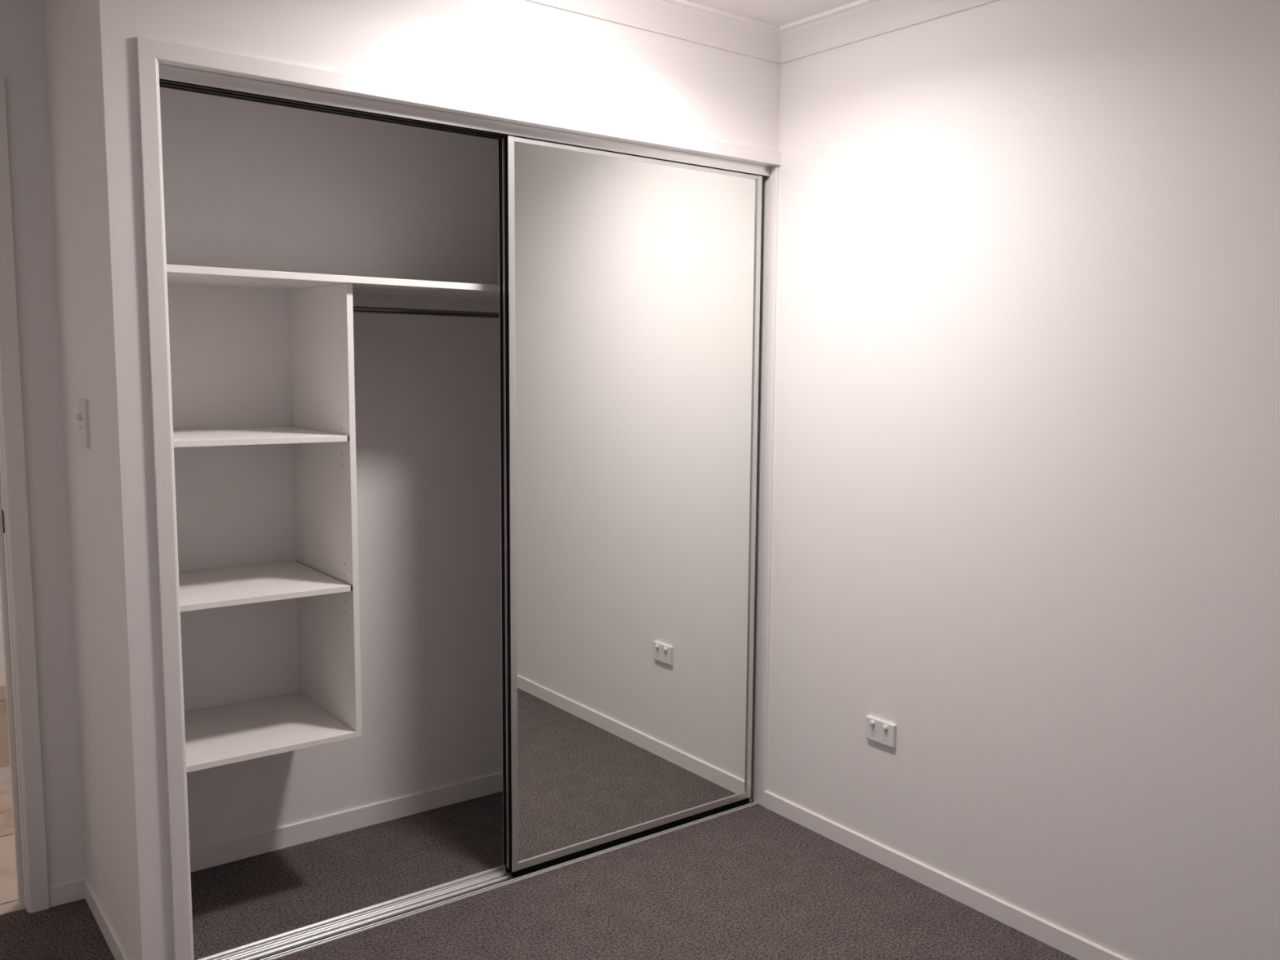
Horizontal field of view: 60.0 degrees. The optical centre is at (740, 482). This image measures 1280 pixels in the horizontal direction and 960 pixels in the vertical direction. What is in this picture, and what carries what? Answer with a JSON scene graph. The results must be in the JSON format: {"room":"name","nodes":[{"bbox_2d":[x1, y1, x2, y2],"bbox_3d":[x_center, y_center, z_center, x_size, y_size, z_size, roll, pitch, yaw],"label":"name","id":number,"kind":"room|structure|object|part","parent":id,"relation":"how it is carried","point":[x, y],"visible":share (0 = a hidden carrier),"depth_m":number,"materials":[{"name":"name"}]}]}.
{"room":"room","nodes":[
{"label":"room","id":0,"kind":"room"},
{"bbox_2d":[0,597,5,684],"bbox_3d":[-2.668,-0.207,3.732,1.750,2.549,0.100,-4,8,-40],"label":"wall","id":1,"kind":"structure","parent":0,"point":[2,655],"depth_m":3.84,"materials":[{"name":"paint"}]},
{"bbox_2d":[0,684,6,701],"bbox_3d":[-2.648,0.741,3.792,1.750,0.055,0.014,-4,8,-40],"label":"trim","id":2,"kind":"structure","parent":1,"relation":"attached to","point":[2,687],"depth_m":3.84,"materials":[{"name":"beige wood"}]},
{"bbox_2d":[0,699,9,766],"bbox_3d":[-2.651,0.885,3.809,1.750,0.236,0.011,-4,8,-40],"label":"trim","id":3,"kind":"structure","parent":1,"relation":"attached to","point":[4,741],"depth_m":3.86,"materials":[{"name":"white wood"}]},
{"bbox_2d":[0,764,10,783],"bbox_3d":[-2.654,1.034,3.826,1.750,0.063,0.009,-4,8,-40],"label":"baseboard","id":4,"kind":"structure","parent":1,"relation":"attached to","point":[5,771],"depth_m":3.88,"materials":[{"name":"white paint"}]},
{"bbox_2d":[43,0,134,959],"bbox_3d":[-1.582,-0.041,2.751,0.086,2.630,0.601,-4,8,-40],"label":"wall","id":5,"kind":"structure","parent":0,"point":[68,26],"depth_m":2.70,"materials":[{"name":"paint"}]},
{"bbox_2d":[75,399,90,448],"bbox_3d":[-1.610,-0.143,2.691,0.023,0.118,0.072,-4,8,-40],"label":"light switch","id":6,"kind":"object","parent":5,"relation":"attached to","point":[82,416],"visible":1,"depth_m":2.67,"materials":[{"name":"white plastic"}]},
{"bbox_2d":[75,413,82,420],"bbox_3d":[-1.613,-0.159,2.686,0.013,0.018,0.018,-4,8,-40],"label":"rocker switch","id":7,"kind":"object","parent":6,"relation":"attached to","point":[78,416],"depth_m":2.68,"materials":[{"name":"white plastic"}]},
{"bbox_2d":[48,876,129,959],"bbox_3d":[-1.614,1.166,2.808,0.712,0.058,0.095,7,9,44],"label":"baseboard","id":8,"kind":"structure","parent":5,"relation":"attached to","point":[69,891],"depth_m":3.01,"materials":[{"name":"white paint"}]},
{"bbox_2d":[0,0,502,886],"bbox_3d":[-1.529,-0.093,3.236,3.050,2.630,0.101,-4,8,-40],"label":"wall","id":9,"kind":"structure","parent":0,"point":[247,184],"depth_m":3.32,"materials":[{"name":"paint"}]},
{"bbox_2d":[0,833,17,904],"bbox_3d":[-2.167,1.136,3.250,1.750,0.001,0.508,-4,8,-40],"label":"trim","id":10,"kind":"structure","parent":9,"relation":"attached to","point":[13,833],"depth_m":3.05,"materials":[{"name":"brown wood"}]},
{"bbox_2d":[0,78,49,913],"bbox_3d":[-2.235,0.094,2.663,0.856,2.199,0.105,-4,8,-40],"label":"door frame","id":11,"kind":"structure","parent":9,"relation":"in","point":[15,577],"depth_m":2.91,"materials":[{"name":"white paint"}]},
{"bbox_3d":[-1.936,0.104,2.896,0.006,0.060,0.022,-4,8,-40],"label":"strike plate","id":12,"kind":"part","parent":11,"relation":"part of","materials":[{"name":"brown metal"}]},
{"bbox_2d":[166,264,499,773],"bbox_3d":[-0.875,0.037,3.412,1.834,1.260,0.492,-4,8,-40],"label":"shelving unit","id":13,"kind":"object","parent":9,"relation":"attached to","point":[323,577],"visible":0.75,"depth_m":3.07,"materials":[{"name":"white laminate"}]},
{"bbox_3d":[-1.394,-0.124,2.975,0.497,0.016,0.462,-4,8,-40],"label":"shelf","id":14,"kind":"part","parent":13,"relation":"part of","materials":[{"name":"white plastic"}]},
{"bbox_3d":[-1.401,0.283,3.020,0.497,0.016,0.462,-4,8,-40],"label":"shelf","id":15,"kind":"part","parent":13,"relation":"part of","materials":[{"name":"white plastic"}]},
{"bbox_3d":[-1.405,0.692,3.065,0.501,0.016,0.465,-4,8,-40],"label":"shelf","id":16,"kind":"part","parent":13,"relation":"part of","materials":[{"name":"white plastic"}]},
{"bbox_3d":[-1.208,0.268,3.179,0.004,0.014,0.459,-4,8,-40],"label":"shelf","id":17,"kind":"part","parent":13,"relation":"part of","materials":[{"name":"white laminate"}]},
{"bbox_3d":[-1.196,0.068,3.163,0.016,1.242,0.466,-4,8,-40],"label":"panel","id":18,"kind":"part","parent":13,"relation":"part of","materials":[{"name":"white plastic"}]},
{"bbox_3d":[-0.865,-0.580,3.345,1.834,0.018,0.492,-4,8,-40],"label":"shelf","id":19,"kind":"part","parent":13,"relation":"part of","materials":[{"name":"white plastic"}]},
{"bbox_2d":[352,306,499,318],"bbox_3d":[-0.646,-0.524,3.493,1.316,0.025,0.038,-4,8,-40],"label":"hanging rail","id":20,"kind":"object","parent":13,"relation":"attached to","point":[355,308],"visible":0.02,"depth_m":3.24,"materials":[{"name":"silver metal"}]},
{"bbox_2d":[189,771,502,872],"bbox_3d":[-0.881,1.096,3.514,1.835,0.068,0.530,-4,8,-40],"label":"baseboard","id":21,"kind":"structure","parent":9,"relation":"attached to","point":[222,852],"depth_m":3.51,"materials":[{"name":"white paint"}]},
{"bbox_2d":[90,0,780,959],"bbox_3d":[-0.657,-0.061,3.074,1.921,2.630,0.090,-4,8,-40],"label":"wall","id":22,"kind":"structure","parent":0,"point":[520,52],"depth_m":2.56,"materials":[{"name":"paint"}]},
{"bbox_2d":[136,36,194,959],"bbox_3d":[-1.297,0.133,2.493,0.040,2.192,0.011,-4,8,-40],"label":"trim","id":23,"kind":"structure","parent":22,"relation":"attached to","point":[147,61],"depth_m":2.48,"materials":[{"name":"white paint"}]},
{"bbox_2d":[137,35,781,165],"bbox_3d":[-0.583,-0.988,2.955,1.854,0.040,0.011,-4,8,-40],"label":"trim","id":24,"kind":"structure","parent":22,"relation":"attached to","point":[164,51],"depth_m":2.79,"materials":[{"name":"white paint"}]},
{"bbox_2d":[158,60,776,166],"bbox_3d":[-0.628,-0.985,3.024,1.835,0.018,0.150,-4,8,-40],"label":"lining","id":25,"kind":"object","parent":22,"relation":"attached to","point":[160,62],"visible":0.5,"depth_m":2.82,"materials":[{"name":"white paint"}]},
{"bbox_2d":[158,63,769,177],"bbox_3d":[-0.626,-0.961,3.034,1.800,0.030,0.098,-4,8,-40],"label":"track","id":26,"kind":"object","parent":25,"relation":"attached to","point":[170,77],"visible":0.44,"depth_m":2.81,"materials":[{"name":"silver metal"}]},
{"bbox_2d":[0,782,1078,959],"bbox_3d":[-0.691,1.292,2.431,2.950,0.081,4.900,-4,8,-40],"label":"floor","id":27,"kind":"structure","parent":0,"point":[754,882],"depth_m":3.09,"materials":[{"name":"grey carpet"}]},
{"bbox_2d":[196,799,757,959],"bbox_3d":[-0.665,1.155,3.270,1.800,0.010,0.112,-4,8,-40],"label":"floor track","id":28,"kind":"object","parent":27,"relation":"on","point":[284,944],"visible":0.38,"depth_m":3.02,"materials":[{"name":"silver metal"}]},
{"bbox_2d":[497,137,511,873],"bbox_3d":[-0.325,0.078,3.420,0.911,2.105,0.026,-4,8,-40],"label":"mirror door","id":29,"kind":"structure","parent":28,"relation":"on","point":[500,141],"depth_m":3.12,"materials":[{"name":"black metal"}]},
{"bbox_2d":[503,135,762,878],"bbox_3d":[-0.304,0.082,3.391,0.911,2.105,0.026,-4,8,-40],"label":"mirror door","id":30,"kind":"structure","parent":28,"relation":"on","point":[632,283],"depth_m":3.35,"materials":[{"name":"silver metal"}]},
{"bbox_3d":[-0.321,1.097,3.502,0.873,0.022,0.023,-4,8,-40],"label":"rail","id":31,"kind":"part","parent":30,"relation":"part of","materials":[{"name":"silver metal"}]},
{"bbox_3d":[-0.286,-0.958,3.277,0.873,0.012,0.023,-4,8,-40],"label":"rail","id":32,"kind":"part","parent":30,"relation":"part of","materials":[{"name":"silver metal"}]},
{"bbox_2d":[686,0,857,26],"bbox_3d":[-0.647,-1.332,2.144,3.150,0.100,5.100,-4,8,-40],"label":"ceiling","id":33,"kind":"structure","parent":0,"point":[775,12],"depth_m":3.22,"materials":[{"name":"white paint"}]},
{"bbox_2d":[766,0,1279,959],"bbox_3d":[0.891,-0.005,2.802,0.100,2.630,3.880,-4,8,-40],"label":"wall","id":34,"kind":"structure","parent":0,"point":[1025,508],"depth_m":2.84,"materials":[{"name":"paint"}]},
{"bbox_2d":[525,0,999,63],"bbox_3d":[-0.261,-1.185,1.694,2.950,0.082,3.691,-4,8,-40],"label":"crown molding","id":35,"kind":"structure","parent":34,"relation":"attached to","point":[858,20],"depth_m":3.22,"materials":[{"name":"white paint"}]},
{"bbox_2d":[749,165,778,806],"bbox_3d":[0.055,0.041,3.725,0.010,2.151,0.151,-4,8,-40],"label":"trim","id":36,"kind":"structure","parent":34,"relation":"attached to","point":[770,184],"depth_m":3.68,"materials":[{"name":"white paint"}]},
{"bbox_2d":[865,715,896,748],"bbox_3d":[0.422,0.757,3.340,0.020,0.072,0.117,-4,8,-40],"label":"power outlet","id":37,"kind":"object","parent":34,"relation":"attached to","point":[877,730],"visible":1,"depth_m":3.33,"materials":[{"name":"white plastic"}]},
{"bbox_2d":[869,720,875,726],"bbox_3d":[0.402,0.734,3.354,0.009,0.018,0.018,-4,8,-40],"label":"rocker switch","id":38,"kind":"object","parent":37,"relation":"attached to","point":[872,722],"depth_m":3.35,"materials":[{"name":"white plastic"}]},
{"bbox_2d":[882,724,888,730],"bbox_3d":[0.436,0.739,3.314,0.009,0.018,0.018,-4,8,-40],"label":"rocker switch","id":39,"kind":"object","parent":37,"relation":"attached to","point":[885,727],"depth_m":3.31,"materials":[{"name":"white plastic"}]},
{"bbox_2d":[764,791,1128,959],"bbox_3d":[1.048,1.229,2.640,0.009,0.058,3.000,-4,8,-40],"label":"baseboard","id":40,"kind":"structure","parent":34,"relation":"attached to","point":[1073,945],"depth_m":3.17,"materials":[{"name":"white paint"}]}
]}

